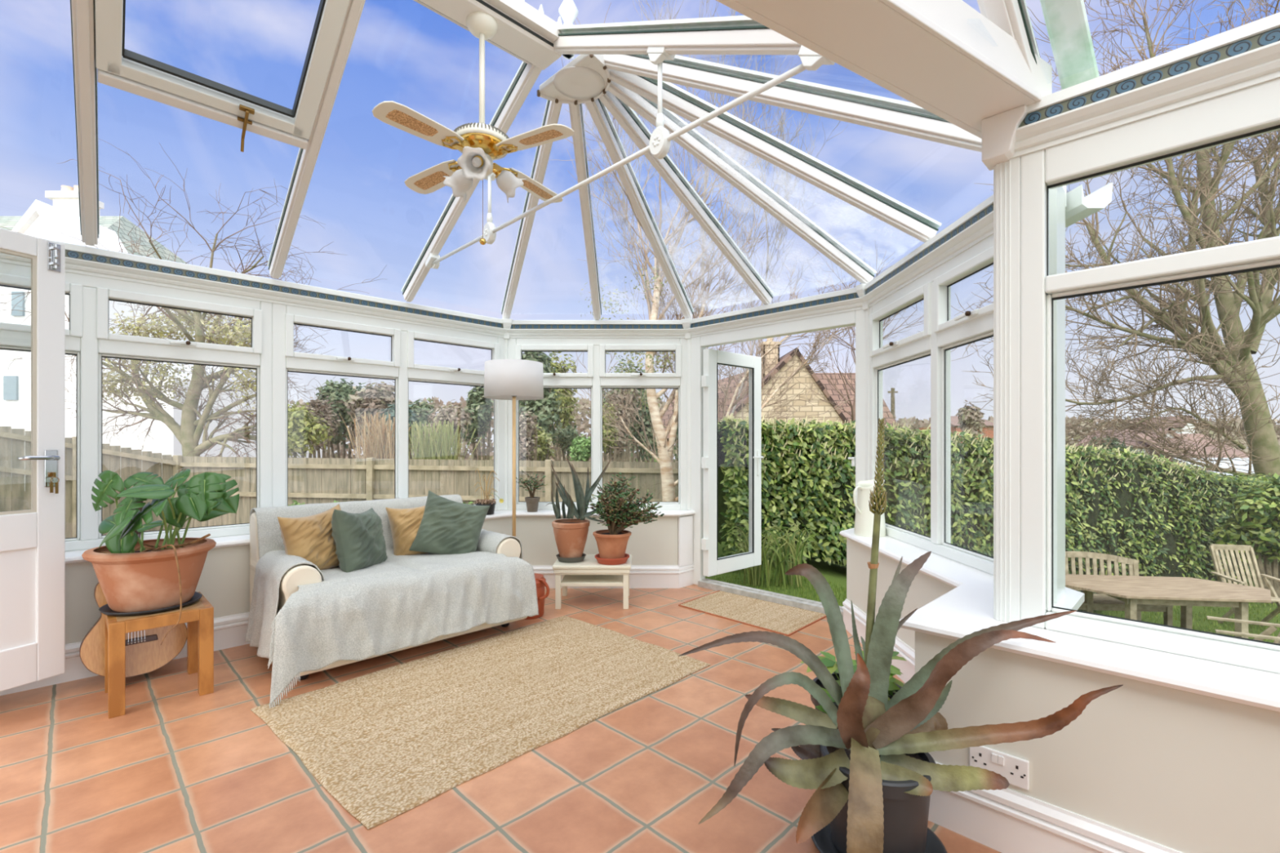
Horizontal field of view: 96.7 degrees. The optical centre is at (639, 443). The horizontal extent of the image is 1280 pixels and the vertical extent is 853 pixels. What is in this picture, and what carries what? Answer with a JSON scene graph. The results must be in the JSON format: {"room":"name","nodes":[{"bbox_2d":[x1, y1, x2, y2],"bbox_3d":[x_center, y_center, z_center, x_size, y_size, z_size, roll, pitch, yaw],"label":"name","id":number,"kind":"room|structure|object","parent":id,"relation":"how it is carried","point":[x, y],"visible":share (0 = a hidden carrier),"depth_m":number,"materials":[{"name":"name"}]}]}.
{"room":"sunroom","nodes":[
{"label":"sunroom","id":0,"kind":"room"},
{"bbox_2d":[65,516,512,644],"bbox_3d":[-2.174,0.864,3.549,0.287,0.572,3.458,0,0,45],"label":"wall","id":1,"kind":"structure","parent":0,"point":[224,580],"depth_m":3.16,"materials":[{"name":"white paint"}]},
{"bbox_2d":[0,262,271,551],"bbox_3d":[-2.842,-0.162,2.937,0.127,1.417,1.619,0,0,45],"label":"window","id":2,"kind":"structure","parent":1,"relation":"in","point":[88,334],"depth_m":3.00,"materials":[{"name":"white plastic"}]},
{"bbox_2d":[0,564,693,695],"bbox_3d":[-1.603,1.061,3.714,4.457,0.178,0.727,0,0,-33],"label":"baseboard","id":3,"kind":"structure","parent":1,"relation":"attached to","point":[229,631],"depth_m":3.23,"materials":[{"name":"white paint"}]},
{"bbox_2d":[65,509,695,564],"bbox_3d":[-1.723,0.564,3.838,4.531,0.033,1.093,0,0,-33],"label":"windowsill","id":4,"kind":"structure","parent":1,"relation":"on","point":[71,557],"depth_m":4.37,"materials":[{"name":"white"}]},
{"bbox_2d":[474,468,504,515],"bbox_3d":[-1.167,0.370,4.388,0.230,0.352,0.180,0,0,-6],"label":"plant","id":5,"kind":"object","parent":4,"relation":"on","point":[486,501],"visible":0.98,"depth_m":4.37,"materials":[{"name":"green plant"}]},
{"bbox_2d":[515,470,547,511],"bbox_3d":[-0.851,0.380,4.533,0.281,0.332,0.220,0,0,41],"label":"jade plant","id":6,"kind":"object","parent":4,"relation":"on","point":[532,502],"visible":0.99,"depth_m":4.52,"materials":[{"name":"green plant"}]},
{"bbox_2d":[271,302,504,511],"bbox_3d":[-1.687,-0.162,4.092,0.127,1.417,1.648,0,0,45],"label":"window","id":7,"kind":"structure","parent":1,"relation":"in","point":[402,369],"depth_m":3.94,"materials":[{"name":"white plastic"}]},
{"bbox_2d":[504,338,507,510],"bbox_3d":[-1.116,-0.181,4.702,0.062,1.457,0.091,0,0,0],"label":"trim","id":8,"kind":"structure","parent":1,"relation":"attached to","point":[505,340],"depth_m":4.66,"materials":[{"name":"white plastic"}]},
{"bbox_2d":[0,584,1001,852],"bbox_3d":[0.820,1.210,1.321,4.645,0.120,7.827,0,0,-44],"label":"floor","id":9,"kind":"structure","parent":0,"point":[183,771],"depth_m":1.98,"materials":[{"name":"tile"}]},
{"bbox_2d":[79,501,186,677],"bbox_3d":[-2.485,0.698,2.801,0.171,0.872,0.394,0,0,45],"label":"acoustic guitar","id":10,"kind":"object","parent":9,"relation":"on","point":[144,653],"visible":0.41,"depth_m":2.75,"materials":[{"name":"brown"}]},
{"bbox_2d":[104,591,213,718],"bbox_3d":[-2.231,0.952,2.638,0.355,0.396,0.395,0,0,-45],"label":"stool","id":11,"kind":"object","parent":9,"relation":"on","point":[198,615],"visible":0.69,"depth_m":2.54,"materials":[{"name":"wood"}]},
{"bbox_2d":[81,537,216,612],"bbox_3d":[-2.259,0.608,2.638,0.472,0.271,0.472,0,0,0],"label":"pot","id":12,"kind":"object","parent":11,"relation":"on","point":[143,577],"depth_m":2.50,"materials":[{"name":"ceramic"}]},
{"bbox_2d":[81,468,239,644],"bbox_3d":[-2.233,0.482,2.602,0.658,0.723,0.557,0,0,0],"label":"monstera","id":13,"kind":"object","parent":11,"relation":"on","point":[135,575],"visible":1,"depth_m":2.52,"materials":[{"name":"green plant"}]},
{"bbox_2d":[249,511,527,679],"bbox_3d":[-1.457,0.770,3.408,1.330,0.760,0.880,0,0,-45],"label":"sofa","id":14,"kind":"object","parent":9,"relation":"on","point":[301,574],"visible":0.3,"depth_m":3.10,"materials":[{"name":"beige fabric"}]},
{"bbox_2d":[244,550,325,666],"bbox_3d":[-1.840,0.816,2.936,0.510,0.465,0.254,0,0,45],"label":"armrest","id":15,"kind":"object","parent":14,"relation":"attached to","point":[271,566],"depth_m":2.86,"materials":[{"name":"grey fabric"}]},
{"bbox_2d":[244,494,538,707],"bbox_3d":[-1.429,0.754,3.346,1.050,0.784,1.508,0,0,45],"label":"throw blanket","id":16,"kind":"object","parent":14,"relation":"on","point":[400,602],"visible":0.7,"depth_m":2.98,"materials":[{"name":"grey fabric"}]},
{"bbox_2d":[277,503,341,569],"bbox_3d":[-1.793,0.545,3.158,0.212,0.386,0.394,0,0,27],"label":"cushion","id":17,"kind":"object","parent":16,"relation":"on","point":[309,538],"visible":0.62,"depth_m":3.06,"materials":[{"name":"yellow fabric"}]},
{"bbox_2d":[331,507,387,572],"bbox_3d":[-1.590,0.550,3.242,0.224,0.392,0.410,0,0,0],"label":"cushion","id":18,"kind":"object","parent":16,"relation":"on","point":[359,540],"visible":0.97,"depth_m":3.11,"materials":[{"name":"green fabric"}]},
{"bbox_2d":[386,505,429,555],"bbox_3d":[-1.406,0.550,3.625,0.386,0.379,0.214,0,0,-31],"label":"cushion","id":19,"kind":"object","parent":16,"relation":"on","point":[405,523],"visible":0.49,"depth_m":3.53,"materials":[{"name":"yellow fabric"}]},
{"bbox_2d":[408,489,490,554],"bbox_3d":[-1.206,0.535,3.631,0.475,0.469,0.250,0,0,-12],"label":"cushion","id":20,"kind":"object","parent":14,"relation":"on","point":[446,526],"visible":0.94,"depth_m":3.56,"materials":[{"name":"green fabric"}]},
{"bbox_2d":[476,528,523,559],"bbox_3d":[-0.985,0.805,3.792,0.510,0.445,0.249,0,0,45],"label":"sofa armrest","id":21,"kind":"object","parent":14,"relation":"attached to","point":[488,543],"depth_m":3.64,"materials":[{"name":"grey fabric"}]},
{"bbox_2d":[250,615,711,829],"bbox_3d":[-0.648,1.142,2.720,1.200,0.012,1.780,0,0,42],"label":"jute rug","id":22,"kind":"object","parent":9,"relation":"on","point":[384,744],"visible":1,"depth_m":2.43,"materials":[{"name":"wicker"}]},
{"bbox_2d":[484,359,543,536],"bbox_3d":[-0.945,0.275,4.270,0.437,1.750,0.437,0,0,0],"label":"floor lamp","id":23,"kind":"object","parent":9,"relation":"on","point":[513,380],"visible":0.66,"depth_m":4.10,"materials":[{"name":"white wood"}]},
{"bbox_2d":[523,573,549,619],"bbox_3d":[-0.732,1.019,3.793,0.210,0.262,0.224,0,0,-24],"label":"terracotta jug","id":24,"kind":"object","parent":9,"relation":"on","point":[540,581],"visible":0.45,"depth_m":3.74,"materials":[{"name":"orange ceramic"}]},
{"bbox_2d":[552,554,631,608],"bbox_3d":[-0.334,0.998,4.130,0.543,0.305,0.410,0,0,0],"label":"table","id":25,"kind":"object","parent":9,"relation":"on","point":[587,572],"visible":0.93,"depth_m":3.94,"materials":[{"name":"beige paint"}]},
{"bbox_2d":[545,457,611,563],"bbox_3d":[-0.429,0.473,4.093,0.453,0.741,0.286,0,0,0],"label":"aloe","id":26,"kind":"object","parent":25,"relation":"on","point":[571,535],"visible":0.97,"depth_m":4.04,"materials":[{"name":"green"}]},
{"bbox_2d":[551,518,590,558],"bbox_3d":[-0.497,0.697,4.100,0.272,0.272,0.272,0,0,0],"label":"pot","id":27,"kind":"object","parent":26,"relation":"attached to","point":[571,535],"depth_m":4.01,"materials":[{"name":"ceramic"}]},
{"bbox_2d":[560,574,623,586],"bbox_3d":[-0.334,0.982,4.130,0.443,0.026,0.350,0,0,0],"label":"shelf","id":28,"kind":"object","parent":25,"relation":"attached to","point":[567,580],"depth_m":4.01,"materials":[{"name":"beige paint"}]},
{"bbox_2d":[585,472,664,564],"bbox_3d":[-0.109,0.528,4.067,0.536,0.632,0.440,0,0,-15],"label":"jade plant","id":29,"kind":"object","parent":25,"relation":"on","point":[611,543],"visible":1,"depth_m":3.98,"materials":[{"name":"green plant"}]},
{"bbox_2d":[678,590,826,635],"bbox_3d":[0.775,1.146,3.933,0.599,0.007,0.934,0,0,-44],"label":"door mat","id":30,"kind":"object","parent":9,"relation":"on","point":[780,619],"visible":0.95,"depth_m":3.86,"materials":[{"name":"fabric"}]},
{"bbox_2d":[800,650,906,728],"bbox_3d":[0.826,0.957,2.041,0.460,0.386,0.451,0,0,0],"label":"potted hellebore","id":31,"kind":"object","parent":9,"relation":"on","point":[895,685],"visible":0.1,"depth_m":2.04,"materials":[{"name":"green plant"}]},
{"bbox_2d":[678,417,1123,852],"bbox_3d":[0.631,0.536,1.568,1.047,1.225,0.440,0,0,2],"label":"aloe","id":32,"kind":"object","parent":9,"relation":"on","point":[874,776],"visible":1,"depth_m":1.50,"materials":[{"name":"green plant"}]},
{"bbox_2d":[820,728,936,852],"bbox_3d":[0.665,0.999,1.600,0.302,0.258,0.302,0,0,0],"label":"pot","id":33,"kind":"object","parent":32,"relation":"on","point":[906,811],"depth_m":1.49,"materials":[{"name":"black plastic"}]},
{"bbox_2d":[70,0,1099,319],"bbox_3d":[0.324,-1.738,1.142,7.055,1.464,5.262,0,0,44],"label":"roof frame","id":34,"kind":"structure","parent":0,"point":[613,70],"depth_m":2.62,"materials":[{"name":"white"}]},
{"bbox_2d":[94,0,350,151],"bbox_3d":[-1.637,-1.642,2.249,1.098,0.574,1.133,0,0,0],"label":"ceiling vent","id":35,"kind":"object","parent":34,"relation":"in","point":[304,126],"depth_m":2.45,"materials":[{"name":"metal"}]},
{"bbox_2d":[372,11,573,244],"bbox_3d":[-0.700,-1.370,2.520,0.756,1.004,0.756,0,0,-12],"label":"ceiling fan","id":36,"kind":"object","parent":34,"relation":"hanging from","point":[480,144],"visible":1,"depth_m":2.44,"materials":[{"name":"white metal"}]},
{"bbox_2d":[0,185,1066,337],"bbox_3d":[-0.960,-0.940,3.425,5.041,0.150,2.690,0,0,0],"label":"trim","id":37,"kind":"structure","parent":34,"relation":"attached to","point":[976,225],"depth_m":3.62,"materials":[{"name":"white plastic"}]},
{"bbox_2d":[1065,182,1112,227],"bbox_3d":[-0.943,-0.880,3.455,5.246,0.090,2.870,0,0,0],"label":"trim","id":38,"kind":"structure","parent":37,"relation":"attached to","point":[1079,207],"depth_m":2.05,"materials":[{"name":"white plastic"}]},
{"bbox_2d":[425,45,835,269],"bbox_3d":[-0.408,-1.352,2.752,0.065,0.451,2.868,0,0,-44],"label":"rod","id":39,"kind":"object","parent":34,"relation":"attached to","point":[660,139],"visible":0.94,"depth_m":2.23,"materials":[{"name":"white plastic"}]},
{"bbox_2d":[715,0,1052,138],"bbox_3d":[-0.091,-1.060,0.994,3.000,0.140,0.204,0,0,-32],"label":"ceiling beam","id":40,"kind":"structure","parent":34,"relation":"attached to","point":[944,58],"depth_m":1.46,"materials":[{"name":"white"}]},
{"bbox_2d":[1010,12,1279,159],"bbox_3d":[2.367,-0.940,0.529,3.482,0.150,0.148,0,0,45],"label":"trim","id":41,"kind":"structure","parent":34,"relation":"attached to","point":[1246,55],"depth_m":1.48,"materials":[{"name":"white plastic"}]},
{"bbox_2d":[982,105,1026,170],"bbox_3d":[1.117,-0.926,1.731,0.115,0.128,0.090,0,0,45],"label":"trim","id":42,"kind":"structure","parent":41,"relation":"attached to","point":[998,131],"depth_m":1.71,"materials":[{"name":"white"}]},
{"bbox_2d":[515,515,691,565],"bbox_3d":[-0.285,0.864,4.694,1.430,0.572,0.328,0,0,0],"label":"wall","id":43,"kind":"structure","parent":0,"point":[655,543],"depth_m":4.53,"materials":[{"name":"white paint"}]},
{"bbox_2d":[507,337,687,510],"bbox_3d":[-0.350,-0.162,4.676,1.500,1.417,0.127,0,0,0],"label":"window","id":44,"kind":"structure","parent":43,"relation":"in","point":[596,379],"depth_m":4.67,"materials":[{"name":"white plastic"}]},
{"bbox_2d":[678,515,693,566],"bbox_3d":[0.367,0.785,4.577,0.014,0.390,0.163,0,0,45],"label":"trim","id":45,"kind":"structure","parent":43,"relation":"attached to","point":[685,523],"depth_m":4.56,"materials":[{"name":"white paint"}]},
{"bbox_2d":[686,337,691,510],"bbox_3d":[0.426,-0.181,4.699,0.082,1.457,0.099,0,0,0],"label":"trim","id":46,"kind":"structure","parent":43,"relation":"attached to","point":[688,340],"depth_m":4.65,"materials":[{"name":"white plastic"}]},
{"bbox_2d":[691,309,865,617],"bbox_3d":[0.953,0.140,4.175,1.443,2.020,0.120,0,0,44],"label":"door","id":47,"kind":"structure","parent":43,"relation":"in","point":[855,317],"depth_m":4.22,"materials":[{"name":"white plastic"}]},
{"bbox_2d":[701,348,763,577],"bbox_3d":[0.791,0.155,4.750,0.721,1.820,0.113,0,0,-41],"label":"door leaf","id":48,"kind":"structure","parent":47,"relation":"attached to","point":[712,565],"depth_m":4.63,"materials":[{"name":"white plastic"}]},
{"bbox_2d":[24,453,1279,642],"bbox_3d":[5.000,1.802,28.000,100.000,1.263,84.000,0,0,0],"label":"ground","id":49,"kind":"structure","parent":0,"point":[833,572],"depth_m":7.37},
{"bbox_2d":[0,426,176,539],"bbox_3d":[-8.479,0.573,8.370,0.110,2.059,2.857,0,0,33],"label":"fence","id":50,"kind":"object","parent":49,"relation":"on","point":[126,462],"visible":0.29,"depth_m":8.43,"materials":[{"name":"wood"}]},
{"bbox_2d":[0,185,256,491],"bbox_3d":[-20.013,-3.509,19.475,11.142,11.318,7.050,0,0,0],"label":"house","id":51,"kind":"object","parent":49,"relation":"on","point":[64,217],"visible":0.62,"depth_m":17.60,"materials":[{"name":"white"}]},
{"bbox_2d":[0,138,386,457],"bbox_3d":[-10.003,-2.339,12.876,7.527,7.955,7.028,0,0,-11],"label":"willow tree","id":52,"kind":"object","parent":49,"relation":"on","point":[188,433],"visible":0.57,"depth_m":13.32,"materials":[{"name":"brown plant"}]},
{"bbox_2d":[288,400,333,457],"bbox_3d":[-7.461,0.246,12.425,1.158,2.365,1.138,0,0,21],"label":"bush","id":53,"kind":"object","parent":49,"relation":"on","point":[304,432],"visible":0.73,"depth_m":12.36,"materials":[{"name":"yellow plant"}]},
{"bbox_2d":[305,395,341,457],"bbox_3d":[-8.706,0.064,15.500,1.015,2.724,0.908,0,0,-30],"label":"evergreen tree","id":54,"kind":"object","parent":49,"relation":"on","point":[320,413],"visible":0.56,"depth_m":15.39,"materials":[{"name":"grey plant"}]},
{"bbox_2d":[313,377,372,457],"bbox_3d":[-8.860,-0.299,17.046,1.970,3.454,1.310,0,0,-16],"label":"evergreen tree","id":55,"kind":"object","parent":49,"relation":"on","point":[335,391],"visible":0.47,"depth_m":16.81,"materials":[{"name":"green plant"}]},
{"bbox_2d":[343,378,395,452],"bbox_3d":[-7.348,-0.215,16.007,1.627,3.285,1.462,0,0,-44],"label":"evergreen tree","id":56,"kind":"object","parent":49,"relation":"on","point":[375,399],"visible":0.48,"depth_m":15.74,"materials":[{"name":"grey plant"}]},
{"bbox_2d":[339,411,412,458],"bbox_3d":[-5.025,0.280,11.063,1.376,1.781,1.219,0,0,0],"label":"pampas grass","id":57,"kind":"object","parent":49,"relation":"on","point":[376,442],"depth_m":10.83,"materials":[{"name":"plant"}]},
{"bbox_2d":[408,398,437,458],"bbox_3d":[-5.896,-0.027,15.062,1.171,2.498,0.928,0,0,0],"label":"bush","id":58,"kind":"object","parent":49,"relation":"on","point":[417,409],"visible":0.31,"depth_m":14.91,"materials":[{"name":"green plant"}]},
{"bbox_2d":[172,455,678,528],"bbox_3d":[-3.096,0.860,9.197,9.441,1.320,0.110,0,0,4],"label":"fence","id":59,"kind":"object","parent":49,"relation":"on","point":[310,480],"visible":0.47,"depth_m":9.28,"materials":[{"name":"wood"}]},
{"bbox_2d":[410,399,475,459],"bbox_3d":[-4.402,0.090,12.984,1.327,2.179,1.256,0,0,14],"label":"bush","id":60,"kind":"object","parent":49,"relation":"on","point":[454,416],"visible":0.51,"depth_m":12.82,"materials":[{"name":"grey plant"}]},
{"bbox_2d":[408,420,481,486],"bbox_3d":[-3.900,0.360,11.093,1.373,1.622,1.050,0,0,0],"label":"pampas grass","id":61,"kind":"object","parent":49,"relation":"on","point":[443,446],"depth_m":10.88,"materials":[{"name":"green plant"}]},
{"bbox_2d":[459,386,493,460],"bbox_3d":[-4.038,-0.229,13.952,1.004,2.810,0.751,0,0,0],"label":"evergreen tree","id":62,"kind":"object","parent":49,"relation":"on","point":[482,413],"visible":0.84,"depth_m":13.87,"materials":[{"name":"green plant"}]},
{"bbox_2d":[288,395,678,462],"bbox_3d":[-9.168,-0.719,34.011,28.902,4.341,3.679,0,0,0],"label":"trees","id":63,"kind":"object","parent":49,"relation":"on","point":[580,428],"visible":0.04,"depth_m":33.21,"materials":[{"name":"plant"}]},
{"bbox_2d":[519,411,540,460],"bbox_3d":[-2.213,0.280,10.216,0.834,1.795,0.545,0,0,0],"label":"bush","id":64,"kind":"object","parent":49,"relation":"on","point":[526,444],"visible":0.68,"depth_m":10.11,"materials":[{"name":"grey plant"}]},
{"bbox_2d":[523,422,555,460],"bbox_3d":[-2.137,0.390,11.061,1.002,1.579,0.814,0,0,0],"label":"bush","id":65,"kind":"object","parent":49,"relation":"on","point":[544,453],"visible":0.36,"depth_m":10.92,"materials":[{"name":"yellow plant"}]},
{"bbox_2d":[519,351,564,444],"bbox_3d":[-2.514,-0.627,13.112,1.438,3.607,1.115,0,0,-20],"label":"evergreen tree","id":66,"kind":"object","parent":49,"relation":"on","point":[543,408],"visible":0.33,"depth_m":12.90,"materials":[{"name":"green plant"}]},
{"bbox_2d":[542,351,581,461],"bbox_3d":[-2.321,-0.730,15.514,1.371,3.813,1.042,0,0,29],"label":"evergreen tree","id":67,"kind":"object","parent":49,"relation":"on","point":[565,415],"visible":0.38,"depth_m":15.34,"materials":[{"name":"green plant"}]},
{"bbox_2d":[551,424,582,461],"bbox_3d":[-1.818,0.358,13.976,0.821,1.638,0.638,0,0,0],"label":"conifer","id":68,"kind":"object","parent":49,"relation":"on","point":[566,437],"visible":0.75,"depth_m":13.88,"materials":[{"name":"green plant"}]},
{"bbox_2d":[567,434,591,461],"bbox_3d":[-1.046,0.501,10.539,0.574,1.353,0.667,0,0,0],"label":"bush","id":69,"kind":"object","parent":49,"relation":"on","point":[581,450],"visible":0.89,"depth_m":10.37,"materials":[{"name":"green plant"}]},
{"bbox_2d":[602,403,618,461],"bbox_3d":[-0.616,0.205,10.558,0.489,1.941,0.534,0,0,0],"label":"bush","id":70,"kind":"object","parent":49,"relation":"on","point":[611,443],"visible":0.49,"depth_m":10.53,"materials":[{"name":"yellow plant"}]},
{"bbox_2d":[603,372,641,462],"bbox_3d":[-0.421,-0.161,11.987,0.979,2.673,0.732,0,0,0],"label":"bush","id":71,"kind":"object","parent":49,"relation":"on","point":[634,391],"visible":0.44,"depth_m":11.95,"materials":[{"name":"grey plant"}]},
{"bbox_2d":[602,355,646,488],"bbox_3d":[-0.419,-0.594,14.985,1.763,3.541,1.080,0,0,0],"label":"evergreen tree","id":72,"kind":"object","parent":49,"relation":"on","point":[632,449],"visible":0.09,"depth_m":14.93,"materials":[{"name":"green plant"}]},
{"bbox_2d":[629,390,666,462],"bbox_3d":[0.144,-0.018,12.556,0.949,2.389,0.741,0,0,0],"label":"bush","id":73,"kind":"object","parent":49,"relation":"on","point":[646,424],"visible":0.48,"depth_m":12.40,"materials":[{"name":"green plant"}]},
{"bbox_2d":[564,0,862,414],"bbox_3d":[2.626,-6.527,15.409,8.477,16.686,6.062,0,0,22],"label":"bare tree","id":74,"kind":"object","parent":49,"relation":"on","point":[780,128],"visible":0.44,"depth_m":14.81,"materials":[{"name":"plant"}]},
{"bbox_2d":[554,2,921,502],"bbox_3d":[1.165,-1.864,7.056,4.695,6.853,4.508,0,0,0],"label":"birch tree","id":75,"kind":"object","parent":49,"relation":"on","point":[665,449],"visible":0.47,"depth_m":7.56,"materials":[{"name":"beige plant"}]},
{"bbox_2d":[631,337,900,441],"bbox_3d":[4.462,-0.617,21.950,9.557,6.334,6.100,0,0,0],"label":"stone cottage","id":76,"kind":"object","parent":49,"relation":"on","point":[781,362],"visible":0.31,"depth_m":19.00,"materials":[{"name":"beige stone"}]},
{"bbox_2d":[720,523,821,587],"bbox_3d":[1.231,1.025,5.212,1.001,0.561,0.511,0,0,0],"label":"plant","id":77,"kind":"object","parent":49,"relation":"on","point":[783,563],"visible":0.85,"depth_m":5.16,"materials":[{"name":"green plant"}]},
{"bbox_2d":[713,564,846,605],"bbox_3d":[1.489,1.429,4.907,1.828,0.358,1.504,0,0,44],"label":"grass","id":78,"kind":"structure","parent":49,"relation":"on","point":[837,589],"depth_m":5.19,"materials":[{"name":"plant"}]},
{"bbox_2d":[793,244,924,422],"bbox_3d":[3.974,-1.155,9.723,2.864,4.632,1.878,0,0,-28],"label":"bare tree","id":79,"kind":"object","parent":49,"relation":"on","point":[853,408],"visible":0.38,"depth_m":9.60,"materials":[{"name":"plant"}]},
{"bbox_2d":[919,416,993,443],"bbox_3d":[22.447,1.607,40.400,3.072,7.087,5.200,0,0,0],"label":"house","id":80,"kind":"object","parent":49,"relation":"on","point":[954,420],"visible":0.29,"depth_m":38.00,"materials":[{"name":"brown"}]},
{"bbox_2d":[955,400,986,439],"bbox_3d":[17.418,0.066,29.994,1.399,4.700,1.492,0,0,36],"label":"evergreen tree","id":81,"kind":"object","parent":49,"relation":"on","point":[969,416],"visible":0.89,"depth_m":29.68,"materials":[{"name":"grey plant"}]},
{"bbox_2d":[676,413,1279,594],"bbox_3d":[6.620,1.040,8.610,13.027,2.721,1.380,0,0,-23],"label":"hedge","id":82,"kind":"object","parent":49,"relation":"on","point":[1158,515],"visible":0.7,"depth_m":6.92,"materials":[{"name":"green plant"}]},
{"bbox_2d":[894,413,1279,454],"bbox_3d":[39.763,-0.267,49.987,41.682,4.785,4.237,0,0,0],"label":"trees","id":83,"kind":"object","parent":49,"relation":"on","point":[914,422],"visible":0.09,"depth_m":49.02,"materials":[{"name":"plant"}]},
{"bbox_2d":[920,0,1279,482],"bbox_3d":[12.217,-5.076,12.928,10.575,15.038,8.818,0,0,31],"label":"oak tree","id":84,"kind":"object","parent":49,"relation":"on","point":[1233,362],"visible":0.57,"depth_m":12.82,"materials":[{"name":"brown plant"}]},
{"bbox_2d":[1065,551,1173,626],"bbox_3d":[5.753,1.922,7.275,1.523,0.979,0.610,0,0,6],"label":"garden bench","id":85,"kind":"object","parent":49,"relation":"on","point":[1100,602],"visible":0.26,"depth_m":7.45,"materials":[{"name":"brown wood"}]},
{"bbox_2d":[1065,573,1271,638],"bbox_3d":[6.040,2.035,6.621,2.220,0.750,1.040,0,0,7],"label":"garden table","id":86,"kind":"object","parent":49,"relation":"on","point":[1186,593],"visible":0.7,"depth_m":6.41,"materials":[{"name":"brown wood"}]},
{"bbox_2d":[1093,601,1279,641],"bbox_3d":[6.403,2.075,7.452,8.942,0.690,2.659,0,0,-42],"label":"grass","id":87,"kind":"structure","parent":49,"relation":"on","point":[1266,603],"depth_m":7.89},
{"bbox_2d":[1134,433,1249,470],"bbox_3d":[30.169,2.301,32.400,4.198,5.698,5.200,0,0,0],"label":"house","id":88,"kind":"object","parent":49,"relation":"on","point":[1230,451],"visible":0.11,"depth_m":31.05,"materials":[{"name":"brown"}]},
{"bbox_2d":[1170,457,1254,476],"bbox_3d":[26.582,2.910,26.400,3.944,4.479,5.200,0,0,0],"label":"house","id":89,"kind":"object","parent":49,"relation":"on","point":[1224,465],"visible":0.13,"depth_m":25.56,"materials":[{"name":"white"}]},
{"bbox_2d":[1206,615,1279,644],"bbox_3d":[5.843,1.905,5.370,0.714,1.040,0.595,0,0,39],"label":"folding chair","id":90,"kind":"object","parent":49,"relation":"on","point":[1265,634],"visible":0.31,"depth_m":5.48,"materials":[{"name":"brown wood"}]},
{"bbox_2d":[1208,472,1279,603],"bbox_3d":[9.403,1.432,8.611,1.110,1.974,0.986,0,0,0],"label":"bush","id":91,"kind":"object","parent":49,"relation":"on","point":[1258,526],"visible":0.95,"depth_m":8.53,"materials":[{"name":"green plant"}]},
{"bbox_2d":[1208,543,1279,633],"bbox_3d":[7.970,1.905,7.428,0.595,1.040,0.714,0,0,14],"label":"folding chair","id":92,"kind":"object","parent":49,"relation":"on","point":[1219,571],"visible":0.63,"depth_m":7.64,"materials":[{"name":"brown wood"}]},
{"bbox_2d":[846,537,955,650],"bbox_3d":[1.454,0.864,2.945,0.328,0.572,1.470,0,0,0],"label":"wall","id":93,"kind":"structure","parent":0,"point":[924,588],"depth_m":3.02,"materials":[{"name":"white paint"}]},
{"bbox_2d":[865,309,869,480],"bbox_3d":[1.487,0.120,3.664,0.083,2.060,0.087,0,0,0],"label":"trim","id":94,"kind":"structure","parent":93,"relation":"attached to","point":[867,311],"depth_m":3.63,"materials":[{"name":"white plastic"}]},
{"bbox_2d":[869,234,993,574],"bbox_3d":[1.466,-0.162,2.860,0.127,1.417,1.560,0,0,0],"label":"window","id":95,"kind":"structure","parent":93,"relation":"in","point":[940,335],"depth_m":2.80,"materials":[{"name":"white plastic"}]},
{"bbox_2d":[915,631,1279,852],"bbox_3d":[2.370,0.864,0.700,0.608,0.572,3.663,0,0,-45],"label":"wall","id":96,"kind":"structure","parent":0,"point":[1184,771],"depth_m":1.41,"materials":[{"name":"white paint"}]},
{"bbox_2d":[969,745,1029,790],"bbox_3d":[1.016,0.914,1.614,0.146,0.080,0.014,0,0,45],"label":"wall socket","id":97,"kind":"object","parent":96,"relation":"attached to","point":[1015,770],"visible":0.91,"depth_m":1.60,"materials":[{"name":"white plastic"}]},
{"bbox_2d":[841,598,1182,852],"bbox_3d":[1.827,1.061,1.169,1.326,0.178,4.961,0,0,-24],"label":"baseboard","id":98,"kind":"structure","parent":96,"relation":"attached to","point":[1004,820],"depth_m":1.58,"materials":[{"name":"white paint"}]},
{"bbox_2d":[993,156,1065,622],"bbox_3d":[1.316,-0.181,1.910,0.524,1.457,0.103,0,0,-44],"label":"trim","id":99,"kind":"structure","parent":96,"relation":"attached to","point":[1006,175],"depth_m":1.75,"materials":[{"name":"white plastic"}]},
{"bbox_2d":[839,528,1279,711],"bbox_3d":[1.941,0.564,1.200,1.510,0.033,4.974,0,0,-27],"label":"windowsill","id":100,"kind":"structure","parent":96,"relation":"on","point":[966,609],"depth_m":1.54,"materials":[{"name":"white"}]},
{"bbox_2d":[853,479,886,537],"bbox_3d":[1.368,0.381,3.386,0.178,0.332,0.199,0,0,23],"label":"jug","id":101,"kind":"object","parent":100,"relation":"on","point":[864,519],"visible":0.79,"depth_m":3.34,"materials":[{"name":"white"}]},
{"bbox_2d":[1020,77,1279,673],"bbox_3d":[1.742,-0.162,1.167,1.620,1.417,0.070,0,0,45],"label":"window","id":102,"kind":"structure","parent":96,"relation":"in","point":[1252,111],"depth_m":1.59,"materials":[{"name":"white plastic"}]},
{"bbox_3d":[-0.776,-0.500,-0.451,5.702,3.500,5.702,0,0,0],"label":"wall","id":103,"kind":"structure","parent":0,"visible":0},
{"bbox_2d":[0,228,65,691],"bbox_3d":[-2.759,0.070,2.233,0.104,1.960,0.780,0,0,21],"label":"glazed door","id":104,"kind":"structure","parent":103,"relation":"in","point":[33,540],"depth_m":2.52,"materials":[{"name":"plastic"}]},
{"label":"outside","id":105,"kind":"structure","parent":0,"visible":0},
{"bbox_2d":[1075,427,1183,457],"bbox_3d":[29.615,2.145,34.400,2.740,6.010,5.200,0,0,0],"label":"house","id":106,"kind":"structure","parent":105,"point":[1134,442],"depth_m":33.09,"materials":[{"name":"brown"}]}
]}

